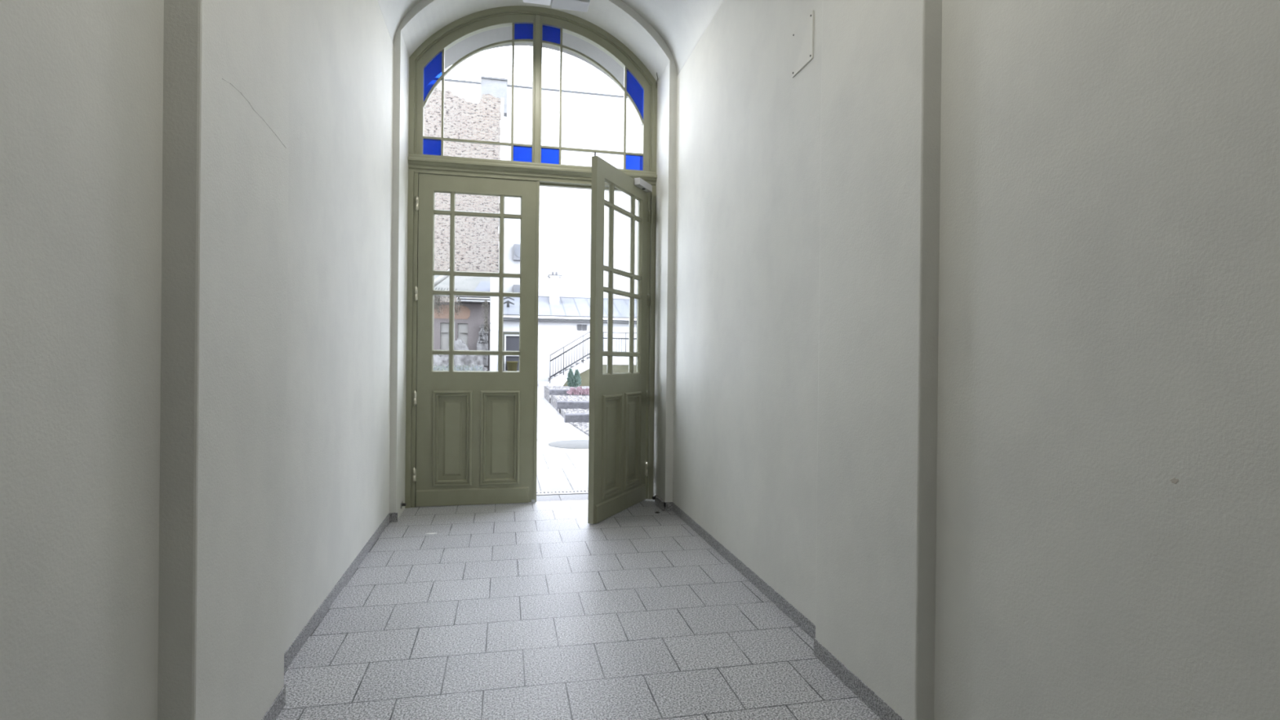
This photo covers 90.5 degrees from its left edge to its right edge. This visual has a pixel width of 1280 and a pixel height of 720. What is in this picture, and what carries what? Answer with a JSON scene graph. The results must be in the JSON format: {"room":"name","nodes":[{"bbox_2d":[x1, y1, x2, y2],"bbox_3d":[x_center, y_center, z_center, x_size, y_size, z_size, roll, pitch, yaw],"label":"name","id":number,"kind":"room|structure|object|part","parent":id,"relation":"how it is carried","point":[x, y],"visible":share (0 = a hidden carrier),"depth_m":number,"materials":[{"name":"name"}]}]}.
{"room":"entrance hallway","nodes":[
{"label":"entrance hallway","id":0,"kind":"room"},
{"bbox_2d":[0,0,393,719],"bbox_3d":[-0.943,-0.538,-0.218,0.300,3.500,9.970,1,0,-12],"label":"wall","id":1,"kind":"structure","parent":0,"point":[82,81],"depth_m":1.39,"materials":[{"name":"paint"}]},
{"bbox_2d":[222,78,286,148],"bbox_3d":[-1.162,-0.743,1.931,0.001,0.035,0.504,1,0,-12],"label":"crack","id":2,"kind":"object","parent":1,"relation":"attached to","point":[222,78],"depth_m":1.90,"materials":[{"name":"white paint"}]},
{"bbox_2d":[261,512,397,719],"bbox_3d":[-0.775,1.180,-0.185,0.095,0.068,9.951,1,0,-12],"label":"baseboard","id":3,"kind":"structure","parent":1,"relation":"attached to","point":[273,713],"depth_m":2.89,"materials":[{"name":"tile"}]},
{"bbox_2d":[389,0,676,518],"bbox_3d":[-0.867,-3.298,5.425,10.500,9.000,1.100,1,0,-12],"label":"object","id":4,"kind":"structure","parent":0,"point":[618,19],"depth_m":5.11,"materials":[{"name":"paint"}]},
{"bbox_2d":[400,501,406,508],"bbox_3d":[-1.835,1.124,4.923,0.035,0.042,0.075,1,0,-12],"label":"door stop","id":5,"kind":"object","parent":4,"relation":"attached to","point":[402,502],"visible":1,"depth_m":4.92,"materials":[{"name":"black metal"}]},
{"bbox_2d":[413,173,539,506],"bbox_3d":[-1.343,-0.157,5.243,0.986,2.697,0.065,1,0,-12],"label":"door","id":6,"kind":"structure","parent":4,"relation":"in","point":[477,430],"depth_m":5.23,"materials":[{"name":"green paint"}]},
{"bbox_3d":[-1.538,0.641,5.202,0.312,0.782,0.055,1,0,-12],"label":"panel","id":7,"kind":"part","parent":6,"relation":"part of","materials":[{"name":"green paint"}]},
{"bbox_3d":[-1.165,0.645,5.281,0.322,0.782,0.055,1,0,-12],"label":"panel","id":8,"kind":"part","parent":6,"relation":"part of","materials":[{"name":"green paint"}]},
{"bbox_2d":[404,153,657,508],"bbox_3d":[-0.883,-0.223,5.354,2.048,2.850,0.155,1,0,-12],"label":"door frame","id":9,"kind":"structure","parent":4,"relation":"attached to","point":[548,175],"depth_m":5.21,"materials":[{"name":"green paint"}]},
{"bbox_3d":[-0.869,-1.568,5.350,2.048,0.160,0.152,1,0,-12],"label":"transom rail","id":10,"kind":"part","parent":9,"relation":"part of","materials":[{"name":"green paint"}]},
{"bbox_2d":[408,5,657,171],"bbox_3d":[-0.865,-2.296,5.364,2.048,1.315,0.123,1,0,-12],"label":"window","id":11,"kind":"structure","parent":4,"relation":"in","point":[538,26],"depth_m":5.32,"materials":[{"name":"green paint"}]},
{"bbox_3d":[-1.692,-1.739,5.184,0.149,0.142,0.004,1,0,-12],"label":"blue pane","id":12,"kind":"part","parent":11,"relation":"part of","materials":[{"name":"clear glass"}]},
{"bbox_3d":[-1.687,-2.304,5.183,0.149,0.466,0.004,1,0,-12],"label":"blue pane","id":13,"kind":"part","parent":11,"relation":"part of","materials":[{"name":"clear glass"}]},
{"bbox_3d":[-0.992,-1.732,5.333,0.163,0.142,0.004,1,0,-12],"label":"blue pane","id":14,"kind":"part","parent":11,"relation":"part of","materials":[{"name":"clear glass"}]},
{"bbox_3d":[-0.982,-2.749,5.331,0.163,0.164,0.004,1,0,-12],"label":"blue pane","id":15,"kind":"part","parent":11,"relation":"part of","materials":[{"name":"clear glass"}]},
{"bbox_3d":[-0.759,-1.730,5.383,0.161,0.142,0.004,1,0,-12],"label":"blue pane","id":16,"kind":"part","parent":11,"relation":"part of","materials":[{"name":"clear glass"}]},
{"bbox_3d":[-0.749,-2.749,5.381,0.161,0.162,0.004,1,0,-12],"label":"blue pane","id":17,"kind":"part","parent":11,"relation":"part of","materials":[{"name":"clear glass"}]},
{"bbox_3d":[-0.056,-1.723,5.532,0.161,0.142,0.004,1,0,-12],"label":"blue pane","id":18,"kind":"part","parent":11,"relation":"part of","materials":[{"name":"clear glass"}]},
{"bbox_3d":[-0.050,-2.304,5.531,0.161,0.468,0.004,1,0,-12],"label":"blue pane","id":19,"kind":"part","parent":11,"relation":"part of","materials":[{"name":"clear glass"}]},
{"bbox_2d":[444,26,642,153],"bbox_3d":[-0.950,-0.877,5.700,2.048,4.155,0.559,1,0,-12],"label":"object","id":20,"kind":"structure","parent":4,"relation":"attached to","point":[473,42],"depth_m":5.77,"materials":[{"name":"glass"}]},
{"bbox_2d":[587,151,652,524],"bbox_3d":[-0.128,-0.160,5.080,0.097,2.729,0.965,1,0,24],"label":"door","id":21,"kind":"structure","parent":4,"relation":"in","point":[618,468],"depth_m":4.95,"materials":[{"name":"green paint"}]},
{"bbox_3d":[-0.230,0.656,4.904,0.055,0.782,0.322,1,0,24],"label":"panel","id":22,"kind":"part","parent":21,"relation":"part of","materials":[{"name":"green paint"}]},
{"bbox_3d":[-0.075,0.657,5.253,0.055,0.782,0.312,1,0,24],"label":"panel","id":23,"kind":"part","parent":21,"relation":"part of","materials":[{"name":"green paint"}]},
{"bbox_2d":[377,0,724,76],"bbox_3d":[0.282,-2.736,0.033,2.762,0.920,9.970,1,0,-12],"label":"ceiling","id":24,"kind":"structure","parent":0,"point":[681,24],"depth_m":4.68,"materials":[{"name":"paint"}]},
{"bbox_2d":[522,0,590,12],"bbox_3d":[-0.601,-2.784,4.565,0.471,0.443,0.144,1,0,-12],"label":"ceiling lamp","id":25,"kind":"object","parent":24,"relation":"hanging from","point":[573,5],"visible":1,"depth_m":4.58,"materials":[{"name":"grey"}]},
{"bbox_2d":[522,0,551,5],"bbox_3d":[-0.734,-2.636,4.541,0.205,0.119,0.120,1,0,-12],"label":"ceiling light","id":26,"kind":"object","parent":25,"relation":"attached to","point":[548,2],"depth_m":4.57,"materials":[{"name":"white"}]},
{"bbox_2d":[551,0,590,12],"bbox_3d":[-0.504,-2.578,4.590,0.266,0.020,0.138,1,0,-12],"label":"ceiling light","id":27,"kind":"object","parent":25,"relation":"on","point":[573,5],"depth_m":4.59,"materials":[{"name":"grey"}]},
{"bbox_2d":[275,498,881,719],"bbox_3d":[0.191,1.323,0.271,2.758,0.200,10.440,1,0,-12],"label":"floor","id":28,"kind":"structure","parent":0,"point":[531,611],"depth_m":2.81,"materials":[{"name":"tile"}]},
{"bbox_2d":[672,0,1279,719],"bbox_3d":[1.461,-0.514,0.294,0.300,3.500,9.970,1,0,-12],"label":"wall","id":29,"kind":"structure","parent":0,"point":[1109,264],"depth_m":1.58,"materials":[{"name":"paint"}]},
{"bbox_2d":[157,0,942,719],"bbox_3d":[-0.175,-0.893,2.096,2.178,4.218,0.660,1,0,-12],"label":"pilaster","id":30,"kind":"object","parent":29,"relation":"attached to","point":[223,397],"depth_m":2.00,"materials":[{"name":"paint"}]},
{"bbox_2d":[654,495,904,719],"bbox_3d":[1.234,1.200,0.380,0.096,0.068,10.220,1,0,-12],"label":"baseboard","id":31,"kind":"structure","parent":29,"relation":"attached to","point":[880,708],"depth_m":2.88,"materials":[{"name":"stone"}]},
{"bbox_2d":[791,10,813,77],"bbox_3d":[0.751,-1.456,2.935,0.010,0.214,0.206,1,0,-12],"label":"cover plate","id":32,"kind":"object","parent":29,"relation":"attached to","point":[802,51],"visible":1,"depth_m":2.92,"materials":[{"name":"paint"}]},
{"bbox_2d":[1169,477,1178,484],"bbox_3d":[1.087,0.245,1.292,0.001,0.014,0.020,1,0,-12],"label":"hole","id":33,"kind":"object","parent":29,"relation":"attached to","point":[1174,480],"depth_m":1.29,"materials":[{"name":"beige"}]},
{"label":"outside","id":34,"kind":"structure","parent":0,"visible":0},
{"bbox_2d":[536,385,588,502],"bbox_3d":[-5.849,1.224,32.213,30.000,0.246,54.560,1,0,-12],"label":"pavement","id":35,"kind":"structure","parent":34,"point":[557,468],"depth_m":7.70,"materials":[{"name":"white concrete"}]},
{"bbox_2d":[433,364,480,370],"bbox_3d":[-6.130,0.642,19.745,2.401,1.117,0.352,1,0,-12],"label":"scrub","id":36,"kind":"object","parent":35,"relation":"on","point":[463,366],"visible":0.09,"depth_m":19.84,"materials":[{"name":"plant"}]},
{"bbox_2d":[433,365,482,370],"bbox_3d":[-6.270,0.643,20.052,2.500,0.947,0.030,1,0,-12],"label":"fence","id":37,"kind":"object","parent":35,"relation":"on","point":[440,366],"visible":0.18,"depth_m":20.16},
{"bbox_2d":[433,338,488,370],"bbox_3d":[-6.791,0.181,21.790,3.054,1.854,1.450,1,0,-12],"label":"shrub","id":38,"kind":"object","parent":35,"relation":"on","point":[459,344],"visible":0.29,"depth_m":21.50,"materials":[{"name":"grey plant"}]},
{"bbox_2d":[433,268,490,370],"bbox_3d":[-8.499,-1.315,24.223,5.440,4.800,4.066,1,0,-12],"label":"building","id":39,"kind":"structure","parent":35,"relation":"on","point":[467,323],"depth_m":23.21,"materials":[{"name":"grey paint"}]},
{"bbox_2d":[434,294,491,333],"bbox_3d":[-6.507,-1.662,22.491,2.492,1.451,0.192,1,0,-13],"label":"vine","id":40,"kind":"object","parent":39,"relation":"hanging from","point":[438,304],"visible":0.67,"depth_m":22.50,"materials":[{"name":"grey plant"}]},
{"bbox_2d":[476,324,488,365],"bbox_3d":[-5.734,-0.541,23.111,0.400,1.513,0.360,1,0,-12],"label":"masonry","id":41,"kind":"object","parent":39,"relation":"attached to","point":[483,337],"visible":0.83,"depth_m":22.98,"materials":[{"name":"grey stone"}]},
{"bbox_2d":[423,75,507,311],"bbox_3d":[-10.839,-6.200,29.586,9.000,14.500,0.560,1,0,-12],"label":"brick wall","id":42,"kind":"structure","parent":35,"relation":"on","point":[473,110],"depth_m":29.95,"materials":[{"name":"brown brick"}]},
{"bbox_2d":[489,277,498,370],"bbox_3d":[-5.344,-1.006,23.473,0.415,4.250,0.510,1,0,-12],"label":"pier","id":43,"kind":"structure","parent":35,"relation":"on","point":[494,313],"depth_m":23.29,"materials":[{"name":"white"}]},
{"bbox_2d":[536,489,588,495],"bbox_3d":[-0.972,1.214,5.708,2.040,0.032,0.150,1,0,-12],"label":"drain","id":44,"kind":"object","parent":35,"relation":"on","point":[571,491],"visible":0.23,"depth_m":5.75,"materials":[{"name":"grey metal"}]},
{"bbox_2d":[544,386,589,402],"bbox_3d":[0.398,1.013,18.948,6.310,0.370,2.510,1,0,-12],"label":"gravel bed","id":45,"kind":"object","parent":35,"relation":"on","point":[547,388],"visible":0.27,"depth_m":18.51,"materials":[{"name":"grey gravel"}]},
{"bbox_2d":[566,368,582,386],"bbox_3d":[-1.960,0.517,18.842,0.466,0.582,0.329,1,0,-12],"label":"conifer shrub","id":46,"kind":"object","parent":45,"relation":"on","point":[573,379],"visible":1,"depth_m":18.79,"materials":[{"name":"green plant"}]},
{"bbox_2d":[548,440,588,448],"bbox_3d":[-0.850,1.198,9.026,0.900,0.014,0.900,1,0,-12],"label":"manhole cover","id":47,"kind":"object","parent":35,"relation":"on","point":[572,444],"visible":0.58,"depth_m":8.94,"materials":[{"name":"grey metal"}]},
{"bbox_2d":[549,389,589,395],"bbox_3d":[0.519,0.881,17.543,6.000,0.162,0.230,1,0,-12],"label":"stone curb","id":48,"kind":"object","parent":35,"relation":"on","point":[553,392],"visible":0.16,"depth_m":16.89,"materials":[{"name":"grey stone"}]},
{"bbox_2d":[502,271,636,382],"bbox_3d":[-2.034,-1.571,30.703,9.220,5.420,3.680,1,0,-12],"label":"outbuilding","id":49,"kind":"structure","parent":35,"relation":"on","point":[562,321],"depth_m":29.00,"materials":[{"name":"grey paint"}]},
{"bbox_2d":[503,297,514,306],"bbox_3d":[-6.141,-2.671,29.538,0.560,0.540,0.160,1,0,-12],"label":"roof vent","id":50,"kind":"object","parent":49,"relation":"attached to","point":[508,302],"depth_m":29.49,"materials":[{"name":"black metal"}]},
{"bbox_3d":[-5.654,-0.309,28.558,0.750,1.670,0.020,1,0,-12],"label":"pane","id":51,"kind":"part","parent":49,"relation":"part of","materials":[{"name":"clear glass"}]},
{"bbox_2d":[550,394,589,413],"bbox_3d":[1.009,1.080,16.072,6.310,0.260,2.830,1,0,-12],"label":"gravel bed","id":52,"kind":"object","parent":35,"relation":"on","point":[553,398],"visible":0.26,"depth_m":15.70,"materials":[{"name":"grey gravel"}]},
{"bbox_2d":[566,386,589,395],"bbox_3d":[-1.587,0.799,16.757,0.696,0.250,0.341,1,0,-12],"label":"heather","id":53,"kind":"object","parent":52,"relation":"on","point":[572,390],"visible":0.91,"depth_m":16.72,"materials":[{"name":"pink plant"}]},
{"bbox_2d":[503,84,639,298],"bbox_3d":[1.190,-6.370,36.844,18.550,15.060,6.370,1,0,-12],"label":"sky","id":54,"kind":"structure","parent":35,"relation":"on","point":[589,120],"depth_m":32.97,"materials":[{"name":"paint"}]},
{"bbox_2d":[514,287,519,292],"bbox_3d":[-6.078,-3.406,32.063,0.533,0.533,0.020,1,0,-12],"label":"fan grille","id":55,"kind":"object","parent":54,"relation":"attached to","point":[516,289],"depth_m":32.02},
{"bbox_2d":[515,246,519,257],"bbox_3d":[-6.057,-5.456,32.059,0.533,0.533,0.020,1,0,-12],"label":"fan grille","id":56,"kind":"object","parent":54,"relation":"attached to","point":[517,248],"depth_m":32.02,"materials":[{"name":"white metal"}]},
{"bbox_3d":[1.889,-13.857,34.032,18.500,0.060,0.100,1,0,-12],"label":"parapet trim","id":57,"kind":"part","parent":54,"relation":"part of","materials":[{"name":"grey metal"}]},
{"bbox_2d":[556,400,589,408],"bbox_3d":[1.114,1.014,14.505,6.000,0.161,0.228,1,0,-12],"label":"stone curb","id":58,"kind":"object","parent":35,"relation":"on","point":[560,404],"visible":0.13,"depth_m":13.88,"materials":[{"name":"grey stone"}]},
{"bbox_2d":[560,408,589,417],"bbox_3d":[1.519,1.150,13.676,6.310,0.140,1.530,1,0,-12],"label":"gravel bed","id":59,"kind":"object","parent":35,"relation":"on","point":[562,411],"visible":0.12,"depth_m":13.34,"materials":[{"name":"white gravel"}]},
{"bbox_2d":[564,413,589,422],"bbox_3d":[1.497,1.141,12.746,6.000,0.162,0.238,1,0,-12],"label":"stone curb","id":60,"kind":"object","parent":35,"relation":"on","point":[568,417],"visible":0.13,"depth_m":12.08,"materials":[{"name":"grey stone"}]},
{"bbox_2d":[568,422,588,435],"bbox_3d":[1.960,1.215,11.602,6.310,0.032,2.170,1,0,-12],"label":"gravel bed","id":61,"kind":"object","parent":35,"relation":"on","point":[576,424],"visible":0.09,"depth_m":11.33,"materials":[{"name":"white gravel"}]},
{"bbox_2d":[537,355,635,386],"bbox_3d":[-2.001,0.465,28.219,4.950,1.360,1.070,1,0,-12],"label":"staircase","id":62,"kind":"structure","parent":35,"relation":"on","point":[620,364],"depth_m":27.63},
{"bbox_2d":[549,331,636,382],"bbox_3d":[-1.763,-0.103,27.690,4.317,2.241,0.059,1,0,-12],"label":"stair railing","id":63,"kind":"object","parent":62,"relation":"attached to","point":[606,338],"visible":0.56,"depth_m":27.45,"materials":[{"name":"black metal"}]},
{"bbox_3d":[-3.863,0.397,27.245,0.031,1.200,0.036,1,0,-27],"label":"post","id":64,"kind":"part","parent":63,"relation":"part of","materials":[{"name":"grey metal"}]},
{"bbox_3d":[-3.292,0.047,27.365,0.031,1.200,0.036,1,0,-27],"label":"post","id":65,"kind":"part","parent":63,"relation":"part of","materials":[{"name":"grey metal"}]},
{"bbox_3d":[-1.766,0.254,27.691,4.315,1.077,0.059,1,0,-12],"label":"rail","id":66,"kind":"part","parent":63,"relation":"part of","materials":[{"name":"black metal"}]},
{"bbox_3d":[-2.465,-0.460,27.539,0.031,1.200,0.036,1,0,-27],"label":"post","id":67,"kind":"part","parent":63,"relation":"part of","materials":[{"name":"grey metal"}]},
{"bbox_3d":[-1.753,-0.695,27.689,4.309,1.056,0.035,1,0,-12],"label":"handrail","id":68,"kind":"part","parent":63,"relation":"part of","materials":[{"name":"grey metal"}]},
{"bbox_3d":[-1.758,-0.446,27.689,4.315,1.077,0.059,1,0,-12],"label":"rail","id":69,"kind":"part","parent":63,"relation":"part of","materials":[{"name":"black metal"}]},
{"bbox_3d":[-5.573,0.818,28.176,1.050,0.580,0.530,1,0,-12],"label":"window ledge","id":70,"kind":"object","parent":35,"relation":"on","visible":0},
{"bbox_2d":[506,360,518,371],"bbox_3d":[-5.672,0.291,28.158,0.520,0.470,0.520,1,0,-12],"label":"bucket","id":71,"kind":"object","parent":70,"relation":"on","point":[511,366],"visible":0.82,"depth_m":27.97,"materials":[{"name":"plastic"}]}
]}

